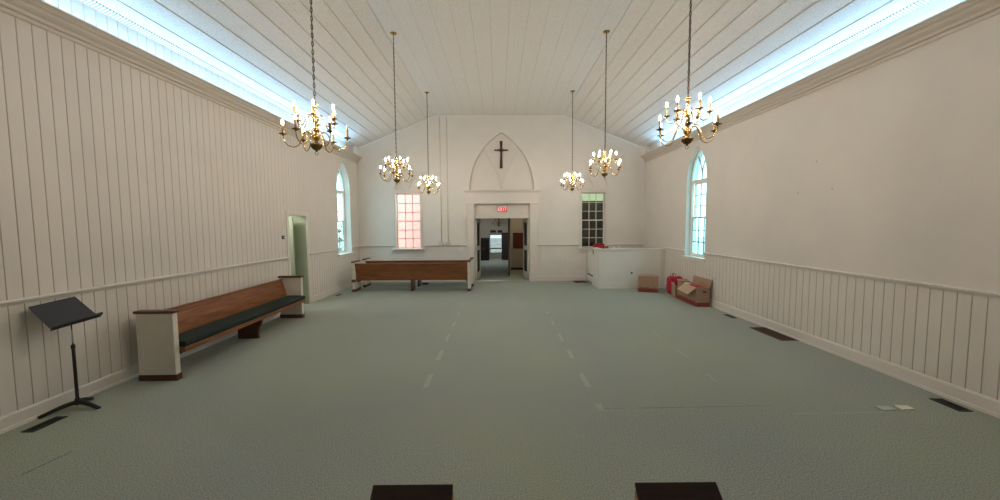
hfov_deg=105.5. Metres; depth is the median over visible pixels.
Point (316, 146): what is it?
chandelier
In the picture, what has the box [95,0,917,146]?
ceiling
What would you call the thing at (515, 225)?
wall partition
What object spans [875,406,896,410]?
paper scrap
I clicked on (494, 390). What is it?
floor
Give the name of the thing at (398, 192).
window
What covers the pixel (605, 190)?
window
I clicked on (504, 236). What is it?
door
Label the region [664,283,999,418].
baseboard
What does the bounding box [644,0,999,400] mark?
wall
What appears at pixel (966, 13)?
trim
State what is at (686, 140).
chandelier
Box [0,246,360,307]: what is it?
trim
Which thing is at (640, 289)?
print
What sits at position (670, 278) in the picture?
bag
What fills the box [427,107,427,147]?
chandelier
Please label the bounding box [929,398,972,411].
floor vent
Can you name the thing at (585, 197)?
tube light
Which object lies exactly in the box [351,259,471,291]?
pew
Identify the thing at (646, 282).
cardboard box
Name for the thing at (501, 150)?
cross
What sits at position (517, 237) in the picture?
notice board
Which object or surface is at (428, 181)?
chandelier
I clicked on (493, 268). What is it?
floor
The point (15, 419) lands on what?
baseboard
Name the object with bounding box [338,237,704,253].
ground
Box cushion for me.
[178,295,304,346]
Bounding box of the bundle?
[674,276,682,285]
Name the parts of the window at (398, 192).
sash, sill, sash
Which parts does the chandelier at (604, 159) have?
chain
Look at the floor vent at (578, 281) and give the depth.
12.15 m
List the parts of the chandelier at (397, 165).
chain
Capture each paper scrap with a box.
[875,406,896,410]
[893,405,914,409]
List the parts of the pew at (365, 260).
panel, rail, backrest, panel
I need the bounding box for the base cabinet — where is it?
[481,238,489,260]
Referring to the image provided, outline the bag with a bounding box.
[666,273,675,294]
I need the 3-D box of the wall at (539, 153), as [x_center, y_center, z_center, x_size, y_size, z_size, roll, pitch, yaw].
[0.052,-1.635,12.286,9.208,5.297,0.170,0,4,0]
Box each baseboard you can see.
[0,281,360,434]
[361,276,585,281]
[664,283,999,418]
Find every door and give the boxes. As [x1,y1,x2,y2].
[285,211,311,305]
[501,232,507,259]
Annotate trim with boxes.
[0,0,361,163]
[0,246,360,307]
[79,0,355,145]
[359,115,642,148]
[361,244,643,246]
[640,0,999,161]
[647,0,932,145]
[664,247,999,298]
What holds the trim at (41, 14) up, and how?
attached to the wall at (112, 171)
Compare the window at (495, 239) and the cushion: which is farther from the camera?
the window at (495, 239)
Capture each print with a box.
[638,287,657,292]
[677,294,695,305]
[696,303,708,306]
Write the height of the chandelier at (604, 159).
2.641 m
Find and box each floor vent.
[21,416,67,431]
[370,484,453,499]
[574,280,587,282]
[635,482,722,499]
[749,327,798,340]
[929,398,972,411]
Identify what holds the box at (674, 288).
on the floor at (494, 390)
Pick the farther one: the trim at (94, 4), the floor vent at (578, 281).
the floor vent at (578, 281)
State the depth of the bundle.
9.49 m
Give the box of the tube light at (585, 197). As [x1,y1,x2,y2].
[582,194,602,200]
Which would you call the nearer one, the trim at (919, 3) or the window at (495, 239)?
the trim at (919, 3)
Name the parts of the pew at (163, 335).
panel, rail, backrest, seat, leg, panel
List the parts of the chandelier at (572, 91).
chain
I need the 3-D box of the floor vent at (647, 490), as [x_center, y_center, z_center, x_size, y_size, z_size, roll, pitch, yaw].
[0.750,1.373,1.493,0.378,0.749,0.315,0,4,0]
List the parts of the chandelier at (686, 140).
arm, arm, lamp shade, chain, arm, arm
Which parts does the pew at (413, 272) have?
panel, rail, backrest, leg, panel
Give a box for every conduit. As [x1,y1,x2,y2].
[439,117,443,244]
[445,117,450,244]
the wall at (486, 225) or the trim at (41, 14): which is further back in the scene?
the wall at (486, 225)
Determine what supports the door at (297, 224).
in the wall at (112, 171)
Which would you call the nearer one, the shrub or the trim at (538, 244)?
the trim at (538, 244)
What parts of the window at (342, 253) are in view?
sash, frame, sash, sill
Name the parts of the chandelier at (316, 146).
arm, arm, chain, lamp shade, arm, arm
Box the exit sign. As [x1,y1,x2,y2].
[497,207,506,211]
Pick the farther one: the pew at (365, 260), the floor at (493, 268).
the floor at (493, 268)
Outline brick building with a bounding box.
[398,195,419,246]
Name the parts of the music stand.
rod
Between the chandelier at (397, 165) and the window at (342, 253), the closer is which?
the chandelier at (397, 165)
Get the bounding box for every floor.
[0,281,999,499]
[475,258,526,279]
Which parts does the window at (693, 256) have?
sill, sash, frame, sash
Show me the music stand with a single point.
(57, 314)
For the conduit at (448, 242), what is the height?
4.040 m
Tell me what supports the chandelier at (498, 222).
hanging from the ceiling
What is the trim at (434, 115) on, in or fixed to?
attached to the wall at (539, 153)
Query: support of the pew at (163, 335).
on the floor at (494, 390)
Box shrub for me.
[338,223,342,250]
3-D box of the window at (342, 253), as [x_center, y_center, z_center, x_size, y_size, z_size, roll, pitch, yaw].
[-4.648,-1.170,11.069,0.330,2.720,1.050,0,4,0]
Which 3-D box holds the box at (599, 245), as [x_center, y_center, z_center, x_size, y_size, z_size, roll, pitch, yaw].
[3.106,-0.104,11.966,0.290,0.190,0.230,-1,4,-6]
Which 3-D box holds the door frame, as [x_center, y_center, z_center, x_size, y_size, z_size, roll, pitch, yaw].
[0.075,-0.484,12.700,2.430,2.945,1.200,0,4,0]
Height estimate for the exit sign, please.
0.175 m
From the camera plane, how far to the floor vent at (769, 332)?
6.28 m
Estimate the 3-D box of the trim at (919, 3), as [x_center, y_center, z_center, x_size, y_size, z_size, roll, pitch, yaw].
[4.626,-2.725,4.320,0.080,0.046,14.943,0,4,0]
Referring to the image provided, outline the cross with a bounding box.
[494,141,507,167]
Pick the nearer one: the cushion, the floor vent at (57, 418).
the floor vent at (57, 418)
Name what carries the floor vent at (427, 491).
on the floor at (494, 390)
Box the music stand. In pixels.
[28,296,102,418]
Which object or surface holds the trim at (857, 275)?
attached to the wall at (890, 168)
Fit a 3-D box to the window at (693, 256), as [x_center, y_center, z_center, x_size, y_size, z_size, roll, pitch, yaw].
[4.750,-1.094,9.083,0.270,2.705,1.005,0,4,0]
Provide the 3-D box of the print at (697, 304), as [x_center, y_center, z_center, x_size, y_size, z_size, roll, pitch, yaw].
[4.478,1.208,8.387,0.285,0.091,0.001,0,4,2]
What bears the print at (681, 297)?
attached to the cardboard box at (697, 297)
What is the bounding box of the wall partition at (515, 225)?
[508,218,523,275]
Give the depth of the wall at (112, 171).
4.52 m
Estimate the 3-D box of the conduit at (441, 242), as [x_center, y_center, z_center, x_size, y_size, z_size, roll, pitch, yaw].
[-1.903,-2.190,12.117,0.160,4.040,0.072,0,4,0]
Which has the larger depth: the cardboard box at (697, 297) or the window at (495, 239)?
the window at (495, 239)
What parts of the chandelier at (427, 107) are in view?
chain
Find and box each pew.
[133,275,304,380]
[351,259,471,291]
[362,257,473,286]
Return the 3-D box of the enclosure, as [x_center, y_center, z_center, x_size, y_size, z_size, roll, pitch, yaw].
[3.726,0.479,11.551,1.890,1.135,1.578,0,4,0]
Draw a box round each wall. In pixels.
[0,0,359,416]
[357,116,644,280]
[475,218,507,258]
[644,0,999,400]
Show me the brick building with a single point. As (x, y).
(415, 233)
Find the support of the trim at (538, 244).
attached to the wall at (539, 153)
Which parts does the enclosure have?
moulding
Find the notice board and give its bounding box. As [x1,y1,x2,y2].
[513,233,522,247]
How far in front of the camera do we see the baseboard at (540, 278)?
12.37 m
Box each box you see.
[593,243,603,248]
[638,274,657,292]
[671,282,676,297]
[677,275,712,306]
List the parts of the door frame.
dark panel, transom panel, dark panel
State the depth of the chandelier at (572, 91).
10.00 m
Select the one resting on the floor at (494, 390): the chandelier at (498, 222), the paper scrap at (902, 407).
the paper scrap at (902, 407)
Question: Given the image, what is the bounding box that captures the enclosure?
[586,247,664,288]
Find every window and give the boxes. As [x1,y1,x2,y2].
[336,168,353,257]
[392,190,424,251]
[490,234,501,251]
[577,188,609,250]
[682,149,706,262]
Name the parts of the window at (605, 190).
sash, sash, sill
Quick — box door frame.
[464,189,540,281]
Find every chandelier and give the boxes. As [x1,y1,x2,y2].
[279,0,350,154]
[379,31,412,183]
[417,160,437,193]
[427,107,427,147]
[492,218,503,225]
[561,90,583,191]
[588,30,620,178]
[656,0,721,148]

